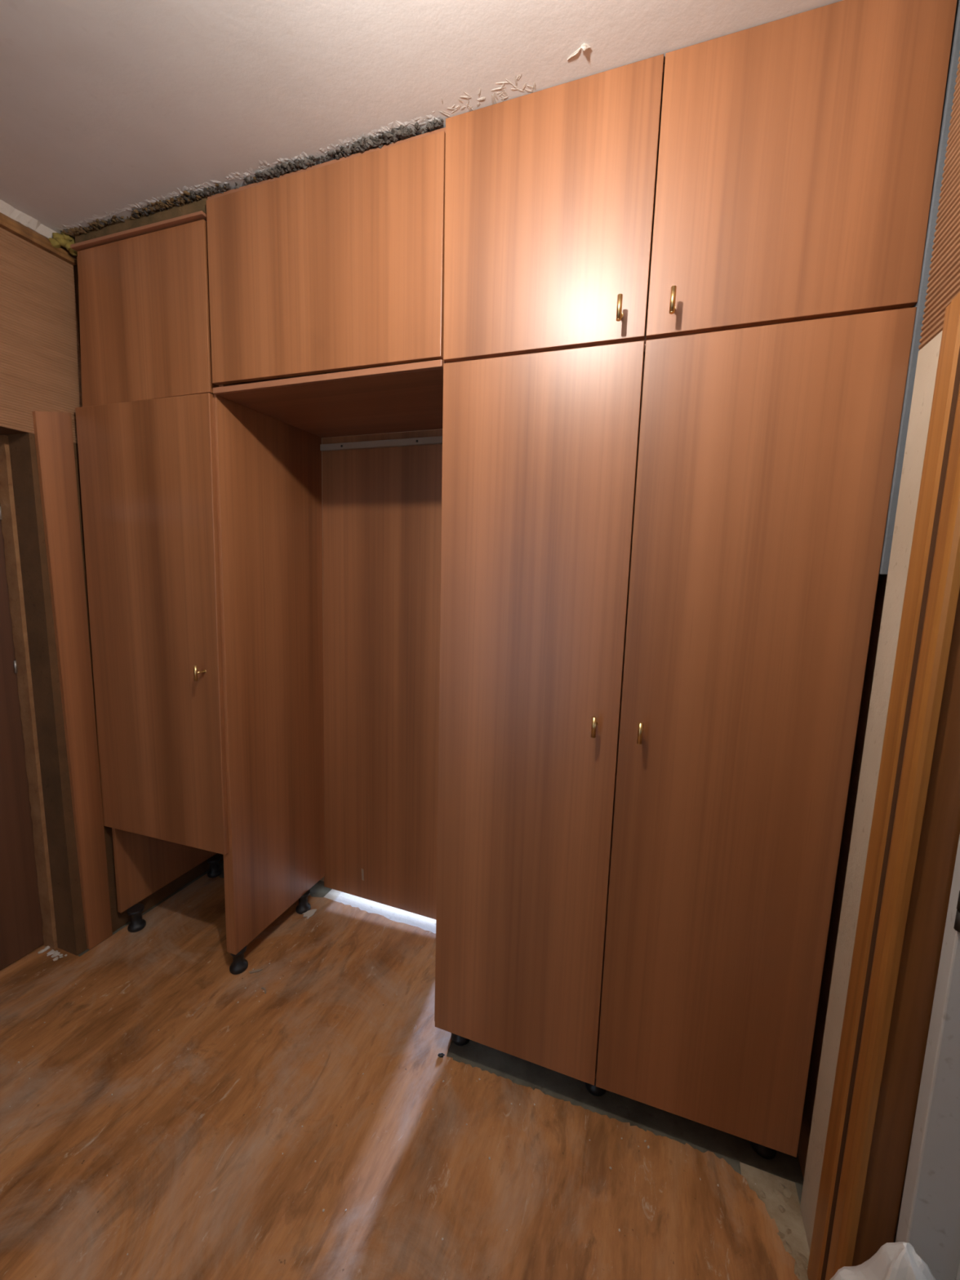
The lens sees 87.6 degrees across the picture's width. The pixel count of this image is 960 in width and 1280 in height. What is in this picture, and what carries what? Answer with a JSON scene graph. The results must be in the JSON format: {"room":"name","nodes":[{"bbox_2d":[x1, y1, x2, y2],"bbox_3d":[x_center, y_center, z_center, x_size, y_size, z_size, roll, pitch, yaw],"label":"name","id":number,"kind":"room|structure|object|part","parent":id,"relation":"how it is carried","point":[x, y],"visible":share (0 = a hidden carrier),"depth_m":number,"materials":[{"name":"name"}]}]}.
{"room":"entrance hallway","nodes":[
{"label":"entrance hallway","id":0,"kind":"room"},
{"bbox_2d":[0,199,223,955],"bbox_3d":[-1.794,-0.004,1.193,0.275,2.550,2.950,4,8,19],"label":"wall","id":1,"kind":"structure","parent":0,"point":[40,348],"depth_m":1.71,"materials":[{"name":"brown wood"}]},
{"bbox_2d":[0,435,57,969],"bbox_3d":[-1.796,0.294,1.449,0.134,1.884,0.794,4,8,19],"label":"door","id":2,"kind":"structure","parent":1,"relation":"in","point":[27,913],"depth_m":1.80,"materials":[{"name":"brown wood"}]},
{"bbox_2d":[0,212,77,265],"bbox_3d":[-1.765,-1.169,0.658,0.026,0.042,2.250,4,8,19],"label":"trim","id":3,"kind":"structure","parent":1,"relation":"attached to","point":[6,223],"depth_m":1.59,"materials":[{"name":"brown wood"}]},
{"bbox_2d":[320,360,435,881],"bbox_3d":[-0.105,-0.078,2.071,2.860,2.550,0.150,4,8,19],"label":"wall","id":4,"kind":"structure","parent":0,"point":[322,878],"depth_m":2.07,"materials":[{"name":"beige paint"}]},
{"bbox_2d":[206,127,445,437],"bbox_3d":[-0.359,-1.024,1.603,0.764,0.546,0.530,4,8,19],"label":"upper cabinet","id":5,"kind":"object","parent":4,"relation":"attached to","point":[336,264],"visible":0.84,"depth_m":1.36,"materials":[{"name":"laminate"}]},
{"bbox_3d":[-0.698,-1.047,1.733,0.018,0.501,0.511,4,8,19],"label":"panel","id":6,"kind":"part","parent":5,"relation":"part of","materials":[{"name":"laminate"}]},
{"bbox_3d":[-0.437,-1.253,1.335,0.760,0.024,0.004,4,8,19],"label":"filler panel","id":7,"kind":"part","parent":5,"relation":"part of","materials":[{"name":"brown laminate"}]},
{"bbox_3d":[-0.363,-0.764,1.647,0.764,0.017,0.511,4,8,19],"label":"panel","id":8,"kind":"part","parent":5,"relation":"part of","materials":[{"name":"laminate"}]},
{"bbox_2d":[0,0,843,238],"bbox_3d":[0.043,-1.176,0.350,4.800,0.135,3.100,4,8,19],"label":"ceiling","id":9,"kind":"structure","parent":0,"point":[112,111],"depth_m":1.09,"materials":[{"name":"paint"}]},
{"bbox_2d":[48,231,77,256],"bbox_3d":[-1.376,-1.319,1.657,0.086,0.062,0.049,-5,10,-39],"label":"expanding foam","id":10,"kind":"object","parent":9,"relation":"attached to","point":[59,240],"visible":0.83,"depth_m":1.64,"materials":[{"name":"yellow plastic"}]},
{"bbox_2d":[0,860,909,1279],"bbox_3d":[0.155,1.392,1.228,4.800,0.125,4.200,4,8,19],"label":"floor","id":11,"kind":"structure","parent":0,"point":[179,1126],"depth_m":1.31,"materials":[{"name":"laminate"}]},
{"bbox_2d":[37,946,66,960],"bbox_3d":[-1.620,1.187,1.897,0.119,0.011,0.044,4,8,19],"label":"crumbs","id":12,"kind":"object","parent":11,"relation":"on","point":[54,953],"visible":1,"depth_m":1.89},
{"bbox_2d":[31,410,112,949],"bbox_3d":[-1.468,0.204,1.817,0.021,1.986,0.110,4,8,19],"label":"door frame","id":13,"kind":"structure","parent":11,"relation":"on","point":[53,431],"depth_m":1.79,"materials":[{"name":"laminate"}]},
{"bbox_2d":[75,392,324,974],"bbox_3d":[-1.064,0.182,1.994,0.643,2.003,0.576,4,8,19],"label":"wardrobe","id":14,"kind":"object","parent":11,"relation":"on","point":[202,513],"visible":1,"depth_m":1.77,"materials":[{"name":"laminate"}]},
{"bbox_2d":[70,196,218,406],"bbox_3d":[-1.000,-1.081,1.826,0.592,0.545,0.533,4,8,19],"label":"upper cabinet","id":15,"kind":"object","parent":14,"relation":"on","point":[144,320],"visible":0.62,"depth_m":1.58,"materials":[{"name":"laminate"}]},
{"bbox_3d":[-1.068,-1.296,1.565,0.577,0.050,0.010,4,8,19],"label":"filler panel","id":16,"kind":"part","parent":15,"relation":"part of","materials":[{"name":"brown wood"}]},
{"bbox_3d":[-1.142,-0.018,1.741,0.634,1.541,0.018,4,8,19],"label":"door","id":17,"kind":"part","parent":14,"relation":"part of","materials":[{"name":"laminate"}]},
{"bbox_3d":[-1.326,0.116,2.109,0.030,1.912,0.511,4,8,19],"label":"panel","id":18,"kind":"part","parent":14,"relation":"part of","materials":[{"name":"laminate"}]},
{"bbox_3d":[-0.922,0.106,1.647,0.012,0.051,0.042,4,8,19],"label":"handle","id":19,"kind":"part","parent":14,"relation":"part of","materials":[{"name":"gold metal"}]},
{"bbox_3d":[-0.780,0.159,1.917,0.061,1.914,0.511,4,8,19],"label":"panel","id":20,"kind":"part","parent":14,"relation":"part of","materials":[{"name":"laminate"}]},
{"bbox_2d":[249,968,262,973],"bbox_3d":[-0.823,1.217,1.839,0.045,0.008,0.009,0,8,-15],"label":"wood splinter","id":21,"kind":"object","parent":11,"relation":"on","point":[257,970],"visible":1,"depth_m":1.84,"materials":[{"name":"beige"}]},
{"bbox_2d":[302,909,316,919],"bbox_3d":[-0.742,1.172,2.148,0.062,0.015,0.054,4,8,19],"label":"chip","id":22,"kind":"object","parent":11,"relation":"on","point":[308,913],"visible":1,"depth_m":2.14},
{"bbox_2d":[320,429,442,919],"bbox_3d":[-0.302,0.192,2.022,0.820,1.974,0.034,4,8,19],"label":"board","id":23,"kind":"object","parent":11,"relation":"on","point":[382,492],"visible":0.66,"depth_m":2.05,"materials":[{"name":"laminate"}]},
{"bbox_2d":[9,925,755,1255],"bbox_3d":[-0.432,1.289,1.423,2.229,0.006,1.092,4,8,19],"label":"crumbs","id":24,"kind":"object","parent":11,"relation":"on","point":[645,1140],"visible":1,"depth_m":1.32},
{"bbox_2d":[437,1053,444,1057],"bbox_3d":[-0.119,1.279,1.540,0.022,0.011,0.010,0,8,-10],"label":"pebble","id":25,"kind":"object","parent":11,"relation":"on","point":[440,1055],"visible":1,"depth_m":1.54,"materials":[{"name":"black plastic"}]},
{"bbox_2d":[434,306,916,1159],"bbox_3d":[0.419,0.300,1.469,0.975,2.005,0.571,4,8,19],"label":"wardrobe","id":26,"kind":"object","parent":11,"relation":"on","point":[660,558],"visible":1,"depth_m":1.19,"materials":[{"name":"laminate"}]},
{"bbox_3d":[-0.020,0.208,1.648,0.018,1.895,0.511,4,8,19],"label":"panel","id":27,"kind":"part","parent":26,"relation":"part of","materials":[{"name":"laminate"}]},
{"bbox_3d":[0.113,0.257,1.322,0.486,1.898,0.018,4,8,19],"label":"door","id":28,"kind":"part","parent":26,"relation":"part of","materials":[{"name":"laminate"}]},
{"bbox_3d":[0.280,0.209,1.224,0.012,0.051,0.042,4,8,19],"label":"handle","id":29,"kind":"part","parent":26,"relation":"part of","materials":[{"name":"gold metal"}]},
{"bbox_3d":[0.381,0.217,1.188,0.012,0.051,0.042,4,8,19],"label":"handle","id":30,"kind":"part","parent":26,"relation":"part of","materials":[{"name":"gold metal"}]},
{"bbox_2d":[443,0,957,363],"bbox_3d":[0.454,-0.964,1.296,0.978,0.548,0.576,4,8,19],"label":"upper cabinet","id":31,"kind":"object","parent":26,"relation":"on","point":[781,171],"visible":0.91,"depth_m":1.03,"materials":[{"name":"laminate"}]},
{"bbox_3d":[0.143,-0.957,1.155,0.490,0.542,0.018,4,8,19],"label":"door","id":32,"kind":"part","parent":31,"relation":"part of","materials":[{"name":"laminate"}]},
{"bbox_3d":[0.306,-0.720,1.095,0.012,0.051,0.042,4,8,19],"label":"handle","id":33,"kind":"part","parent":31,"relation":"part of","materials":[{"name":"gold metal"}]},
{"bbox_3d":[0.551,-0.997,1.563,0.973,0.545,0.004,4,8,19],"label":"panel","id":34,"kind":"part","parent":31,"relation":"part of","materials":[{"name":"laminate"}]},
{"bbox_3d":[0.471,-1.228,1.286,0.936,0.016,0.511,4,8,19],"label":"panel","id":35,"kind":"part","parent":31,"relation":"part of","materials":[{"name":"laminate"}]},
{"bbox_3d":[0.408,-0.712,1.059,0.012,0.051,0.042,4,8,19],"label":"handle","id":36,"kind":"part","parent":31,"relation":"part of","materials":[{"name":"gold metal"}]},
{"bbox_3d":[0.456,-0.705,1.358,0.936,0.017,0.511,4,8,19],"label":"panel","id":37,"kind":"part","parent":31,"relation":"part of","materials":[{"name":"laminate"}]},
{"bbox_3d":[0.605,-0.921,0.992,0.486,0.542,0.018,4,8,19],"label":"door","id":38,"kind":"part","parent":31,"relation":"part of","materials":[{"name":"laminate"}]},
{"bbox_3d":[0.571,0.293,1.161,0.486,1.897,0.018,4,8,19],"label":"door","id":39,"kind":"part","parent":26,"relation":"part of","materials":[{"name":"laminate"}]},
{"bbox_2d":[829,1241,935,1279],"bbox_3d":[0.649,1.142,0.739,0.322,0.541,0.276,4,8,19],"label":"plastic bag","id":40,"kind":"object","parent":11,"relation":"on","point":[900,1260],"visible":1,"depth_m":0.73,"materials":[{"name":"white plastic"}]},
{"bbox_2d":[797,51,959,1250],"bbox_3d":[0.591,0.180,0.352,0.064,2.550,2.950,4,8,19],"label":"wall","id":41,"kind":"structure","parent":0,"point":[944,284],"depth_m":1.00,"materials":[{"name":"beige paint"}]},
{"bbox_2d":[807,292,959,1279],"bbox_3d":[0.720,0.421,0.890,0.022,1.932,0.134,4,8,19],"label":"trim","id":42,"kind":"structure","parent":41,"relation":"attached to","point":[932,587],"depth_m":0.85,"materials":[{"name":"brown wood"}]},
{"bbox_2d":[852,587,959,1266],"bbox_3d":[0.741,0.446,0.835,0.062,1.900,0.020,4,8,19],"label":"trim","id":43,"kind":"structure","parent":41,"relation":"attached to","point":[900,1082],"depth_m":0.84,"materials":[{"name":"wood"}]},
{"bbox_2d":[879,0,959,574],"bbox_3d":[0.837,-0.651,0.940,0.027,1.048,0.020,4,8,19],"label":"strip","id":44,"kind":"object","parent":41,"relation":"attached to","point":[955,46],"visible":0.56,"depth_m":0.93,"materials":[{"name":"grey blue-grey painted metal"}]},
{"bbox_2d":[895,834,959,1279],"bbox_3d":[1.127,0.487,0.657,0.822,1.863,0.051,4,8,19],"label":"door","id":45,"kind":"structure","parent":41,"relation":"in","point":[929,1220],"depth_m":0.83,"materials":[{"name":"white paint"}]},
{"bbox_3d":[0.822,0.469,0.753,0.014,1.560,0.007,4,8,19],"label":"panel moulding","id":46,"kind":"part","parent":45,"relation":"part of","materials":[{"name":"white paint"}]}
]}

